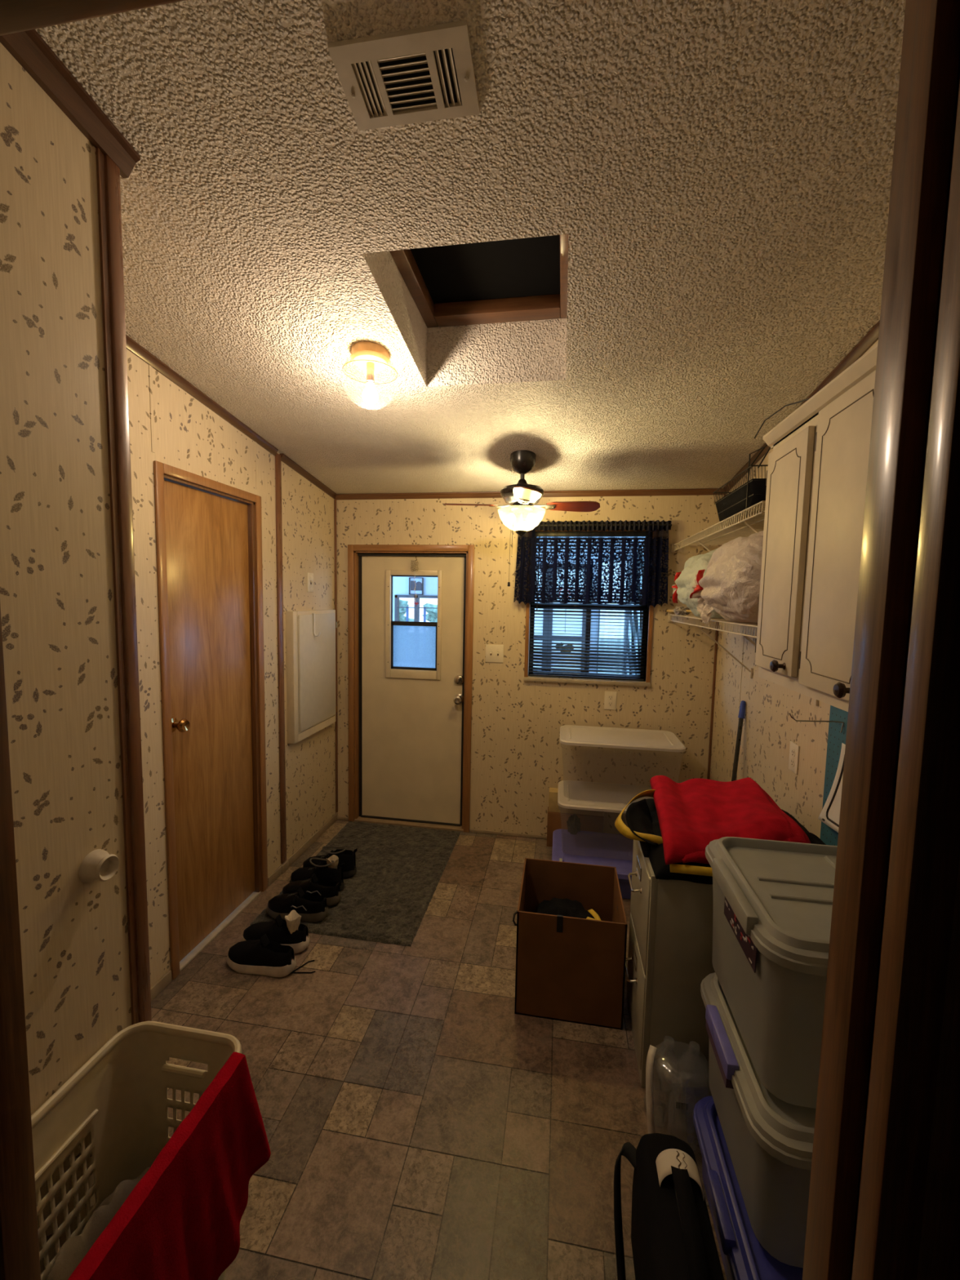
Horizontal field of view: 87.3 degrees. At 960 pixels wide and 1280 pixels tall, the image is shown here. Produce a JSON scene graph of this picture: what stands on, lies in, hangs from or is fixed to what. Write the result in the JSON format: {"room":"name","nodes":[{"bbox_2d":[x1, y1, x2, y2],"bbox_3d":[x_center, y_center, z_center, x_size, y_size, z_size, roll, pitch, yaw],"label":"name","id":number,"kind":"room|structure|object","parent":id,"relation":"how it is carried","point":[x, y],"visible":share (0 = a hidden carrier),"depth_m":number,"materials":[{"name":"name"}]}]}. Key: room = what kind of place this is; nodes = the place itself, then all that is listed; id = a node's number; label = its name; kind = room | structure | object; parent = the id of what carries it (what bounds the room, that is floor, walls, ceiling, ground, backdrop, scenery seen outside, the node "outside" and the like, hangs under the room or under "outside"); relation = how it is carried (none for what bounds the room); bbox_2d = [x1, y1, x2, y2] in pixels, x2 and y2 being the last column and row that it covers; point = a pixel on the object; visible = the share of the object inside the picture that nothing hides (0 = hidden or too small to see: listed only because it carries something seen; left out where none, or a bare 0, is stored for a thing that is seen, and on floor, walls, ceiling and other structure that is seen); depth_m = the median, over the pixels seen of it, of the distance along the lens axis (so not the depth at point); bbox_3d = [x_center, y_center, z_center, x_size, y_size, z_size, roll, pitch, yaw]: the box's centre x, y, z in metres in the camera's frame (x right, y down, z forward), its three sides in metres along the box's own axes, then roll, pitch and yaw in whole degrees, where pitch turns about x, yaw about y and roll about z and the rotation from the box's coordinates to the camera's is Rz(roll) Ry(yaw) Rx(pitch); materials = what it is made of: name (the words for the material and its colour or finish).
{"room":"laundry room","nodes":[
{"label":"laundry room","id":0,"kind":"room"},
{"bbox_2d":[0,42,132,1273],"bbox_3d":[-1.196,0.167,0.928,0.675,2.626,0.615,2,5,9],"label":"wall","id":1,"kind":"structure","parent":0,"point":[57,591],"depth_m":1.00,"materials":[{"name":"beige paper"}]},
{"bbox_2d":[0,29,140,178],"bbox_3d":[-0.815,-1.051,0.783,0.045,0.121,0.645,2,5,9],"label":"trim","id":2,"kind":"structure","parent":1,"relation":"attached to","point":[28,48],"depth_m":0.96,"materials":[{"name":"brown wood"}]},
{"bbox_2d":[78,848,119,883],"bbox_3d":[-0.818,0.490,1.088,0.040,0.068,0.068,2,5,9],"label":"pipe","id":3,"kind":"object","parent":1,"relation":"attached to","point":[98,864],"visible":1,"depth_m":1.07,"materials":[{"name":"plastic"}]},
{"bbox_2d":[95,147,151,1024],"bbox_3d":[-0.820,0.213,1.171,0.032,2.510,0.048,2,5,9],"label":"trim","id":4,"kind":"structure","parent":1,"relation":"attached to","point":[108,192],"depth_m":1.13,"materials":[{"name":"brown wood"}]},
{"bbox_2d":[126,349,336,987],"bbox_3d":[-1.214,0.081,2.408,0.102,2.553,2.354,2,5,9],"label":"wall","id":5,"kind":"structure","parent":0,"point":[167,425],"depth_m":2.30,"materials":[{"name":"beige paper"}]},
{"bbox_2d":[125,334,278,455],"bbox_3d":[-1.198,-1.025,1.913,0.022,0.221,1.510,2,5,9],"label":"trim","id":6,"kind":"structure","parent":5,"relation":"attached to","point":[132,346],"depth_m":2.06,"materials":[{"name":"brown wood"}]},
{"bbox_2d":[153,460,267,979],"bbox_3d":[-1.207,0.331,2.305,0.126,2.070,0.673,2,5,9],"label":"door","id":7,"kind":"structure","parent":5,"relation":"in","point":[209,531],"depth_m":2.27,"materials":[{"name":"brown wood"}]},
{"bbox_2d":[150,813,337,1001],"bbox_3d":[-1.187,1.332,2.466,0.018,0.050,2.229,2,5,9],"label":"baseboard","id":8,"kind":"structure","parent":5,"relation":"attached to","point":[166,980],"depth_m":2.87,"materials":[{"name":"wood"}]},
{"bbox_2d":[275,453,286,863],"bbox_3d":[-1.100,0.138,2.783,0.012,2.271,0.046,2,5,9],"label":"trim","id":9,"kind":"structure","parent":5,"relation":"attached to","point":[277,457],"depth_m":2.77,"materials":[{"name":"brown wood"}]},
{"bbox_2d":[280,453,336,499],"bbox_3d":[-1.017,-0.973,3.046,0.022,0.116,0.669,2,5,9],"label":"trim","id":10,"kind":"structure","parent":5,"relation":"attached to","point":[284,458],"depth_m":2.98,"materials":[{"name":"brown wood"}]},
{"bbox_2d":[306,572,313,591],"bbox_3d":[-1.032,-0.352,3.082,0.021,0.116,0.072,2,5,9],"label":"light switch","id":11,"kind":"object","parent":5,"relation":"attached to","point":[309,575],"visible":1,"depth_m":3.07,"materials":[{"name":"white plastic"}]},
{"bbox_2d":[285,609,337,743],"bbox_3d":[-1.025,0.196,3.114,0.062,0.757,0.535,2,5,9],"label":"access panel","id":12,"kind":"object","parent":5,"relation":"attached to","point":[312,708],"visible":0.99,"depth_m":3.02,"materials":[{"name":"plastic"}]},
{"bbox_2d":[311,613,320,636],"bbox_3d":[-0.994,-0.092,3.037,0.064,0.143,0.019,2,5,9],"label":"hook","id":13,"kind":"object","parent":12,"relation":"hanging from","point":[318,635],"visible":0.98,"depth_m":3.03,"materials":[{"name":"white plastic"}]},
{"bbox_2d":[151,819,727,1279],"bbox_3d":[0.110,1.556,0.993,6.000,0.101,4.943,2,5,9],"label":"floor","id":14,"kind":"structure","parent":0,"point":[418,1126],"depth_m":1.58,"materials":[{"name":"tile"}]},
{"bbox_2d":[31,1021,241,1279],"bbox_3d":[-0.722,1.206,0.931,0.316,0.572,0.544,2,5,9],"label":"laundry basket","id":15,"kind":"object","parent":14,"relation":"on","point":[118,1096],"visible":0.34,"depth_m":1.14,"materials":[{"name":"beige plastic"}]},
{"bbox_2d":[46,1167,150,1279],"bbox_3d":[-0.725,1.184,0.910,0.248,0.209,0.423,2,5,9],"label":"laundry","id":16,"kind":"object","parent":15,"relation":"in","point":[72,1252],"visible":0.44,"depth_m":0.95,"materials":[{"name":"beige fabric"}]},
{"bbox_2d":[67,1052,271,1279],"bbox_3d":[-0.566,1.172,0.905,0.077,0.505,0.558,2,5,9],"label":"towel","id":17,"kind":"object","parent":15,"relation":"on","point":[181,1220],"visible":1,"depth_m":0.96,"materials":[{"name":"red fabric"}]},
{"bbox_2d":[226,933,315,977],"bbox_3d":[-0.886,1.319,2.134,0.396,0.142,0.120,2,5,6],"label":"shoe","id":18,"kind":"object","parent":14,"relation":"on","point":[264,956],"visible":1,"depth_m":2.10,"materials":[{"name":"black fabric"}]},
{"bbox_2d":[241,914,310,953],"bbox_3d":[-0.919,1.308,2.263,0.314,0.142,0.113,2,5,7],"label":"shoe","id":19,"kind":"object","parent":14,"relation":"on","point":[277,931],"visible":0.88,"depth_m":2.23,"materials":[{"name":"black fabric"}]},
{"bbox_2d":[284,910,301,933],"bbox_3d":[-0.831,1.255,2.234,0.073,0.083,0.059,2,5,9],"label":"sock","id":20,"kind":"object","parent":19,"relation":"in","point":[293,919],"visible":1,"depth_m":2.22,"materials":[{"name":"white fabric"}]},
{"bbox_2d":[249,821,460,946],"bbox_3d":[-0.616,1.324,2.900,0.800,0.016,1.136,2,5,9],"label":"door mat","id":21,"kind":"object","parent":14,"relation":"on","point":[400,869],"visible":0.76,"depth_m":2.77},
{"bbox_2d":[266,886,328,922],"bbox_3d":[-0.893,1.280,2.460,0.314,0.142,0.113,2,5,9],"label":"shoe","id":22,"kind":"object","parent":21,"relation":"on","point":[311,908],"visible":0.98,"depth_m":2.42,"materials":[{"name":"black fabric"}]},
{"bbox_2d":[281,873,341,906],"bbox_3d":[-0.867,1.270,2.582,0.314,0.142,0.113,2,5,6],"label":"shoe","id":23,"kind":"object","parent":21,"relation":"on","point":[314,886],"visible":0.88,"depth_m":2.55,"materials":[{"name":"fabric"}]},
{"bbox_2d":[289,857,344,890],"bbox_3d":[-0.874,1.252,2.703,0.320,0.158,0.113,2,5,13],"label":"shoe","id":24,"kind":"object","parent":21,"relation":"on","point":[322,871],"visible":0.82,"depth_m":2.67,"materials":[{"name":"black fabric"}]},
{"bbox_2d":[325,854,338,869],"bbox_3d":[-0.786,1.196,2.691,0.069,0.075,0.056,2,5,9],"label":"sock","id":25,"kind":"object","parent":24,"relation":"in","point":[334,857],"visible":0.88,"depth_m":2.68,"materials":[{"name":"beige fabric"}]},
{"bbox_2d":[302,845,357,878],"bbox_3d":[-0.847,1.241,2.837,0.320,0.158,0.113,2,5,5],"label":"shoe","id":26,"kind":"object","parent":21,"relation":"on","point":[348,857],"visible":0.65,"depth_m":2.80,"materials":[{"name":"fabric"}]},
{"bbox_2d":[512,857,627,1030],"bbox_3d":[0.355,1.213,2.072,0.420,0.412,0.401,2,5,9],"label":"cardboard box","id":27,"kind":"object","parent":14,"relation":"on","point":[569,969],"visible":0.99,"depth_m":1.89,"materials":[{"name":"brown cardboard"}]},
{"bbox_2d":[537,897,598,919],"bbox_3d":[0.349,1.190,2.065,0.397,0.182,0.349,2,5,9],"label":"folded clothing","id":28,"kind":"object","parent":27,"relation":"in","point":[556,906],"visible":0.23,"depth_m":2.12,"materials":[{"name":"black fabric"}]},
{"bbox_2d":[586,908,600,920],"bbox_3d":[0.449,1.094,1.962,0.071,0.040,0.147,-1,5,-24],"label":"strap","id":29,"kind":"object","parent":28,"relation":"on","point":[595,915],"visible":0.41,"depth_m":1.98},
{"bbox_2d":[546,806,604,847],"bbox_3d":[0.609,1.214,3.236,0.350,0.226,0.092,2,5,9],"label":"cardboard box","id":30,"kind":"object","parent":14,"relation":"on","point":[556,820],"visible":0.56,"depth_m":3.19,"materials":[{"name":"brown cardboard"}]},
{"bbox_2d":[548,787,604,816],"bbox_3d":[0.616,1.036,3.226,0.345,0.130,0.082,2,5,9],"label":"cardboard box","id":31,"kind":"object","parent":30,"relation":"on","point":[553,806],"visible":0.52,"depth_m":3.20,"materials":[{"name":"brown cardboard"}]},
{"bbox_2d":[551,829,633,899],"bbox_3d":[0.748,1.283,2.888,0.664,0.152,0.464,2,5,9],"label":"storage bin","id":32,"kind":"object","parent":14,"relation":"on","point":[613,850],"visible":0.29,"depth_m":2.89,"materials":[{"name":"plastic"}]},
{"bbox_2d":[557,780,653,813],"bbox_3d":[0.794,1.053,2.935,0.680,0.303,0.395,2,5,9],"label":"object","id":33,"kind":"object","parent":32,"relation":"on","point":[571,794],"visible":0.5,"depth_m":2.93,"materials":[{"name":"white plastic"}]},
{"bbox_2d":[566,813,581,835],"bbox_3d":[0.535,1.047,2.873,0.080,0.114,0.070,2,5,9],"label":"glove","id":34,"kind":"object","parent":33,"relation":"in","point":[573,822],"visible":1,"depth_m":2.85,"materials":[{"name":"black fabric"}]},
{"bbox_2d":[560,724,685,751],"bbox_3d":[0.808,0.729,2.958,0.680,0.342,0.385,2,5,9],"label":"storage bin lid","id":35,"kind":"object","parent":33,"relation":"on","point":[570,735],"visible":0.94,"depth_m":2.90,"materials":[{"name":"white plastic"}]},
{"bbox_2d":[617,878,631,899],"bbox_3d":[0.748,1.292,2.889,0.648,0.132,0.448,2,5,9],"label":"tub","id":36,"kind":"object","parent":32,"relation":"in","point":[624,886],"depth_m":2.67,"materials":[{"name":"plastic"}]},
{"bbox_2d":[645,1044,688,1133],"bbox_3d":[0.601,1.353,1.520,0.212,0.222,0.176,2,5,9],"label":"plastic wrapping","id":37,"kind":"object","parent":14,"relation":"on","point":[652,1050],"visible":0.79,"depth_m":1.48,"materials":[{"name":"clear plastic"}]},
{"bbox_2d":[613,1133,724,1279],"bbox_3d":[0.386,1.342,1.016,0.199,0.339,0.495,2,5,9],"label":"laptop bag","id":38,"kind":"object","parent":14,"relation":"on","point":[673,1237],"visible":1,"depth_m":1.09,"materials":[{"name":"black fabric"}]},
{"bbox_2d":[624,840,715,1097],"bbox_3d":[0.839,1.094,1.754,0.632,0.720,0.382,2,5,9],"label":"filing cabinet","id":39,"kind":"object","parent":14,"relation":"on","point":[670,955],"visible":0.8,"depth_m":1.60,"materials":[{"name":"metal"}]},
{"bbox_2d":[614,789,826,884],"bbox_3d":[0.845,0.665,1.769,0.716,0.132,0.555,2,5,9],"label":"tote bag","id":40,"kind":"object","parent":39,"relation":"on","point":[642,817],"visible":0.3,"depth_m":1.71,"materials":[{"name":"black fabric"}]},
{"bbox_2d":[649,775,810,864],"bbox_3d":[0.867,0.634,1.810,0.470,0.129,0.663,2,5,12],"label":"folded cloth","id":41,"kind":"object","parent":40,"relation":"on","point":[695,812],"visible":0.94,"depth_m":1.73,"materials":[{"name":"red fabric"}]},
{"bbox_2d":[731,700,746,781],"bbox_3d":[1.251,0.850,2.524,0.031,1.077,0.249,6,7,43],"label":"broom","id":42,"kind":"object","parent":14,"relation":"on","point":[742,708],"visible":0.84,"depth_m":2.54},
{"bbox_2d":[693,1096,803,1279],"bbox_3d":[0.794,1.404,1.121,0.517,0.205,0.592,2,5,9],"label":"storage bin","id":43,"kind":"object","parent":14,"relation":"on","point":[744,1257],"visible":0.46,"depth_m":1.16,"materials":[{"name":"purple plastic"}]},
{"bbox_2d":[702,1157,733,1279],"bbox_3d":[0.799,1.416,1.121,0.483,0.181,0.568,2,5,9],"label":"tub","id":44,"kind":"object","parent":43,"relation":"in","point":[711,1163],"depth_m":1.23,"materials":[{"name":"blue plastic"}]},
{"bbox_2d":[700,972,816,1267],"bbox_3d":[0.835,1.135,1.222,0.507,0.314,0.497,2,5,9],"label":"storage bin","id":45,"kind":"object","parent":43,"relation":"on","point":[769,1139],"visible":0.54,"depth_m":1.08,"materials":[{"name":"plastic"}]},
{"bbox_2d":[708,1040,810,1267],"bbox_3d":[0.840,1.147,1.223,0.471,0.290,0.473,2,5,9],"label":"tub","id":46,"kind":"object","parent":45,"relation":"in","point":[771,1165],"depth_m":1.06,"materials":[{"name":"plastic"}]},
{"bbox_2d":[705,836,837,1108],"bbox_3d":[0.859,0.787,1.247,0.500,0.374,0.517,2,5,9],"label":"storage bin","id":47,"kind":"object","parent":45,"relation":"on","point":[772,907],"visible":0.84,"depth_m":1.14,"materials":[{"name":"plastic"}]},
{"bbox_2d":[35,0,906,493],"bbox_3d":[-0.218,-1.061,0.949,3.200,0.610,4.564,2,5,9],"label":"ceiling","id":48,"kind":"structure","parent":0,"point":[722,169],"depth_m":1.18,"materials":[{"name":"white paint"}]},
{"bbox_2d":[342,341,397,404],"bbox_3d":[-0.389,-0.927,1.788,0.196,0.200,0.196,4,6,34],"label":"globe ceiling light","id":49,"kind":"object","parent":48,"relation":"attached to","point":[371,357],"visible":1,"depth_m":1.76,"materials":[{"name":"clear glass"}]},
{"bbox_2d":[366,361,374,382],"bbox_3d":[-0.389,-0.948,1.786,0.028,0.062,0.028,2,5,9],"label":"bulb","id":50,"kind":"object","parent":49,"relation":"attached to","point":[370,365],"depth_m":1.77,"materials":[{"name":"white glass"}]},
{"bbox_2d":[327,19,479,130],"bbox_3d":[-0.134,-1.034,0.931,0.248,0.025,0.138,2,5,9],"label":"ceiling vent","id":51,"kind":"object","parent":48,"relation":"in","point":[426,73],"visible":1,"depth_m":0.92,"materials":[{"name":"metal"}]},
{"bbox_2d":[351,226,577,389],"bbox_3d":[0.007,-1.134,1.610,0.582,0.343,0.690,2,5,9],"label":"shaft","id":52,"kind":"structure","parent":48,"relation":"attached to","point":[535,352],"depth_m":1.91,"materials":[{"name":"white paint"}]},
{"bbox_2d":[389,234,568,327],"bbox_3d":[0.009,-1.220,1.603,0.542,0.070,0.650,2,5,9],"label":"skylight","id":53,"kind":"object","parent":52,"relation":"attached to","point":[520,279],"visible":0.53,"depth_m":1.73,"materials":[{"name":"brown wood"}]},
{"bbox_2d":[443,449,599,586],"bbox_3d":[0.217,-0.624,2.641,0.622,0.690,0.622,-4,7,-45],"label":"ceiling fan","id":54,"kind":"object","parent":48,"relation":"hanging from","point":[519,516],"visible":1,"depth_m":2.57,"materials":[{"name":"white glass"}]},
{"bbox_2d":[392,536,644,674],"bbox_3d":[0.526,-0.063,5.449,5.900,2.800,0.100,2,5,9],"label":"wall","id":55,"kind":"structure","parent":0,"point":[400,584],"depth_m":5.30,"materials":[{"name":"paint"}]},
{"bbox_2d":[394,595,437,622],"bbox_3d":[-0.559,-0.119,5.586,0.788,0.747,0.070,2,5,9],"label":"window","id":56,"kind":"structure","parent":55,"relation":"in","point":[416,609],"depth_m":5.57,"materials":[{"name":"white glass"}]},
{"bbox_2d":[408,577,423,595],"bbox_3d":[-0.704,-0.594,5.547,0.160,0.188,0.020,2,5,9],"label":"framed picture","id":57,"kind":"object","parent":55,"relation":"attached to","point":[419,590],"visible":0.92,"depth_m":5.55,"materials":[{"name":"paper"}]},
{"bbox_2d":[533,564,592,672],"bbox_3d":[0.790,-0.216,5.358,0.760,1.170,0.070,2,5,9],"label":"window","id":58,"kind":"structure","parent":55,"relation":"in","point":[573,628],"depth_m":5.35,"materials":[{"name":"clear glass"}]},
{"bbox_2d":[596,609,599,673],"bbox_3d":[1.380,-0.107,5.270,0.280,1.450,0.070,2,5,9],"label":"window","id":59,"kind":"structure","parent":55,"relation":"in","point":[599,610],"depth_m":5.26,"materials":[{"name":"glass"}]},
{"bbox_2d":[597,556,629,674],"bbox_3d":[1.368,-0.121,5.194,0.270,1.450,0.030,2,5,9],"label":"sheer curtain","id":60,"kind":"object","parent":59,"relation":"hanging from","point":[602,628],"visible":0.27,"depth_m":5.20,"materials":[{"name":"white fabric"}]},
{"bbox_2d":[625,543,644,675],"bbox_3d":[1.717,-0.087,5.099,0.462,1.750,0.082,2,5,9],"label":"curtain","id":61,"kind":"object","parent":55,"relation":"hanging from","point":[633,628],"visible":0.07,"depth_m":5.12,"materials":[{"name":"fabric"}]},
{"bbox_2d":[336,494,724,835],"bbox_3d":[0.230,0.159,3.321,2.667,2.300,0.103,2,5,9],"label":"wall","id":62,"kind":"structure","parent":0,"point":[517,753],"depth_m":3.25,"materials":[{"name":"beige paper"}]},
{"bbox_2d":[333,499,337,812],"bbox_3d":[-0.990,0.138,3.463,0.014,2.162,0.014,2,5,9],"label":"trim","id":63,"kind":"structure","parent":62,"relation":"attached to","point":[335,500],"depth_m":3.46,"materials":[{"name":"brown wood"}]},
{"bbox_2d":[347,544,474,832],"bbox_3d":[-0.472,0.326,3.440,0.864,1.920,0.113,2,5,9],"label":"door","id":64,"kind":"structure","parent":62,"relation":"in","point":[410,682],"depth_m":3.45,"materials":[{"name":"white wood"}]},
{"bbox_2d":[410,555,418,606],"bbox_3d":[-0.432,-0.401,3.368,0.059,0.353,0.038,2,5,9],"label":"hanging ornament","id":65,"kind":"object","parent":64,"relation":"hanging from","point":[415,555],"visible":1,"depth_m":3.35,"materials":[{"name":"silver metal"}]},
{"bbox_2d":[337,816,546,839],"bbox_3d":[0.200,1.298,3.364,2.467,0.022,0.010,2,5,9],"label":"baseboard","id":66,"kind":"structure","parent":62,"relation":"attached to","point":[488,832],"depth_m":3.37,"materials":[{"name":"brown wood"}]},
{"bbox_2d":[485,644,503,662],"bbox_3d":[0.094,0.088,3.278,0.118,0.116,0.021,2,5,9],"label":"light switch","id":67,"kind":"object","parent":62,"relation":"attached to","point":[494,653],"visible":1,"depth_m":3.28,"materials":[{"name":"white plastic"}]},
{"bbox_2d":[335,488,725,499],"bbox_3d":[0.241,-0.917,3.173,2.467,0.034,0.022,2,5,9],"label":"trim","id":68,"kind":"structure","parent":62,"relation":"attached to","point":[706,491],"depth_m":3.13,"materials":[{"name":"brown wood"}]},
{"bbox_2d":[523,528,653,686],"bbox_3d":[0.687,-0.212,3.197,0.787,0.974,0.102,2,5,9],"label":"window","id":69,"kind":"structure","parent":62,"relation":"in","point":[528,616],"depth_m":3.20,"materials":[{"name":"brown wood"}]},
{"bbox_2d":[528,532,648,680],"bbox_3d":[0.685,-0.214,3.186,0.727,0.924,0.039,2,5,9],"label":"mini blind","id":70,"kind":"object","parent":69,"relation":"attached to","point":[579,659],"visible":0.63,"depth_m":3.20,"materials":[{"name":"white plastic"}]},
{"bbox_2d":[513,520,671,608],"bbox_3d":[0.682,-0.466,3.110,0.935,0.531,0.065,2,5,9],"label":"lace valance","id":71,"kind":"object","parent":62,"relation":"attached to","point":[655,551],"visible":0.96,"depth_m":3.09,"materials":[{"name":"black fabric"}]},
{"bbox_2d":[604,691,617,710],"bbox_3d":[0.826,0.384,3.188,0.074,0.116,0.008,2,5,9],"label":"wall outlet","id":72,"kind":"object","parent":62,"relation":"attached to","point":[610,699],"visible":1,"depth_m":3.19,"materials":[{"name":"white plastic"}]},
{"bbox_2d":[607,701,613,706],"bbox_3d":[0.825,0.404,3.187,0.033,0.033,0.002,2,5,9],"label":"receptacle","id":73,"kind":"object","parent":72,"relation":"attached to","point":[609,703],"depth_m":3.19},
{"bbox_2d":[608,694,613,700],"bbox_3d":[0.826,0.364,3.184,0.033,0.033,0.002,2,5,9],"label":"receptacle","id":74,"kind":"object","parent":72,"relation":"attached to","point":[610,696],"depth_m":3.18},
{"bbox_2d":[709,339,878,838],"bbox_3d":[1.270,0.149,1.707,0.102,2.626,2.944,2,5,9],"label":"wall","id":75,"kind":"structure","parent":0,"point":[768,730],"depth_m":2.30,"materials":[{"name":"beige paper"}]},
{"bbox_2d":[706,494,725,779],"bbox_3d":[1.431,0.243,3.075,0.014,2.217,0.014,2,5,9],"label":"trim","id":76,"kind":"structure","parent":75,"relation":"attached to","point":[717,631],"depth_m":3.08,"materials":[{"name":"brown wood"}]},
{"bbox_2d":[671,500,765,552],"bbox_3d":[1.193,-0.378,2.367,0.293,0.300,1.384,2,5,9],"label":"wire shelf","id":77,"kind":"object","parent":75,"relation":"attached to","point":[727,530],"visible":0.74,"depth_m":2.34,"materials":[{"name":"metal"}]},
{"bbox_2d":[712,444,770,521],"bbox_3d":[1.147,-0.592,2.000,0.274,0.251,0.544,2,5,9],"label":"wire basket","id":78,"kind":"object","parent":77,"relation":"on","point":[753,491],"visible":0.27,"depth_m":1.94,"materials":[{"name":"black metal"}]},
{"bbox_2d":[667,613,818,706],"bbox_3d":[1.180,0.045,2.372,0.293,0.300,1.444,2,5,9],"label":"wire shelf","id":79,"kind":"object","parent":75,"relation":"attached to","point":[670,618],"visible":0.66,"depth_m":2.25,"materials":[{"name":"metal"}]},
{"bbox_2d":[666,609,691,612],"bbox_3d":[1.186,-0.170,2.963,0.024,0.018,0.241,-1,5,-22],"label":"wooden dowel","id":80,"kind":"object","parent":79,"relation":"on","point":[667,611],"visible":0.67,"depth_m":3.03,"materials":[{"name":"brown wood"}]},
{"bbox_2d":[673,606,691,615],"bbox_3d":[1.195,-0.174,2.974,0.110,0.054,0.120,5,6,40],"label":"rag","id":81,"kind":"object","parent":79,"relation":"on","point":[680,611],"visible":0.95,"depth_m":2.94,"materials":[{"name":"beige fabric"}]},
{"bbox_2d":[671,548,722,617],"bbox_3d":[1.173,-0.282,2.502,0.362,0.337,0.515,2,5,9],"label":"trash bag","id":82,"kind":"object","parent":79,"relation":"on","point":[684,581],"visible":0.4,"depth_m":2.45,"materials":[{"name":"white plastic"}]},
{"bbox_2d":[689,530,763,623],"bbox_3d":[1.074,-0.235,1.961,0.366,0.372,0.581,1,5,-2],"label":"trash bag","id":83,"kind":"object","parent":79,"relation":"on","point":[730,586],"visible":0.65,"depth_m":1.84,"materials":[{"name":"white plastic"}]},
{"bbox_2d":[788,741,799,774],"bbox_3d":[1.255,0.471,2.016,0.008,0.116,0.074,2,5,9],"label":"wall outlet","id":84,"kind":"object","parent":75,"relation":"attached to","point":[793,758],"visible":1,"depth_m":2.01,"materials":[{"name":"white plastic"}]},
{"bbox_2d":[790,758,794,766],"bbox_3d":[1.252,0.490,2.018,0.002,0.033,0.033,2,5,9],"label":"receptacle","id":85,"kind":"object","parent":84,"relation":"attached to","point":[792,760],"depth_m":2.02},
{"bbox_2d":[791,748,795,756],"bbox_3d":[1.253,0.451,2.014,0.002,0.033,0.033,2,5,9],"label":"receptacle","id":86,"kind":"object","parent":84,"relation":"attached to","point":[793,750],"depth_m":2.01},
{"bbox_2d":[723,320,879,493],"bbox_3d":[1.329,-0.914,2.237,0.022,0.221,1.514,2,5,9],"label":"trim","id":87,"kind":"structure","parent":75,"relation":"attached to","point":[871,337],"depth_m":1.72,"materials":[{"name":"brown wood"}]},
{"bbox_2d":[755,342,878,711],"bbox_3d":[0.919,-0.204,0.922,0.368,0.752,1.303,2,5,9],"label":"upper cabinet","id":88,"kind":"object","parent":75,"relation":"attached to","point":[817,470],"visible":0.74,"depth_m":1.22,"materials":[{"name":"beige laminate"}]},
{"bbox_2d":[754,398,809,438],"bbox_3d":[0.992,-0.714,1.528,0.072,0.089,0.443,1,5,-1],"label":"loose cable","id":89,"kind":"object","parent":88,"relation":"on","point":[807,398],"visible":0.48,"depth_m":1.67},
{"bbox_2d":[820,705,848,845],"bbox_3d":[1.137,0.525,1.301,0.010,0.740,0.943,2,5,9],"label":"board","id":90,"kind":"object","parent":75,"relation":"attached to","point":[828,836],"visible":0.12,"depth_m":1.72,"materials":[{"name":"teal"}]},
{"bbox_2d":[788,712,844,733],"bbox_3d":[1.121,0.276,1.682,0.162,0.053,0.012,3,5,17],"label":"hook","id":91,"kind":"object","parent":90,"relation":"attached to","point":[842,722],"visible":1,"depth_m":1.68,"materials":[{"name":"metal"}]},
{"bbox_2d":[817,742,845,832],"bbox_3d":[1.147,0.489,1.550,0.028,0.290,0.372,2,5,11],"label":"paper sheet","id":92,"kind":"object","parent":90,"relation":"attached to","point":[829,815],"visible":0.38,"depth_m":1.65,"materials":[{"name":"white paper"}]},
{"bbox_2d":[850,53,959,1273],"bbox_3d":[-0.387,0.160,0.459,3.100,2.750,0.048,2,5,9],"label":"wall","id":93,"kind":"structure","parent":0,"point":[959,54],"depth_m":0.33,"materials":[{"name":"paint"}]},
{"bbox_2d":[0,0,959,1279],"bbox_3d":[-0.118,0.484,0.424,0.853,2.120,0.078,2,5,9],"label":"door frame","id":94,"kind":"structure","parent":93,"relation":"in","point":[907,1224],"depth_m":0.32,"materials":[{"name":"brown wood"}]},
{"bbox_3d":[0.392,-1.242,4.382,5.900,0.080,2.256,2,5,9],"label":"ceiling","id":95,"kind":"structure","parent":0,"visible":0},
{"bbox_2d":[555,589,573,652],"bbox_3d":[0.726,-0.529,4.209,0.156,1.298,0.079,2,5,9],"label":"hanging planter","id":96,"kind":"object","parent":95,"relation":"hanging from","point":[560,589],"visible":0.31,"depth_m":4.23,"materials":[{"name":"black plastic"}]},
{"label":"outside","id":97,"kind":"structure","parent":0,"visible":0},
{"bbox_3d":[2.508,0.749,15.710,28.000,0.150,20.400,2,5,9],"label":"yard","id":98,"kind":"structure","parent":97,"visible":0},
{"bbox_2d":[399,599,413,621],"bbox_3d":[-3.302,-0.481,14.194,3.000,2.318,2.023,2,5,9],"label":"bush","id":99,"kind":"object","parent":98,"relation":"on","point":[402,603],"visible":0.02,"depth_m":14.07,"materials":[{"name":"green plant"}]},
{"bbox_2d":[422,603,437,622],"bbox_3d":[-0.470,-0.592,16.280,2.836,2.415,2.114,1,5,-6],"label":"bush","id":100,"kind":"object","parent":98,"relation":"on","point":[432,615],"visible":0.02,"depth_m":16.00,"materials":[{"name":"green plant"}]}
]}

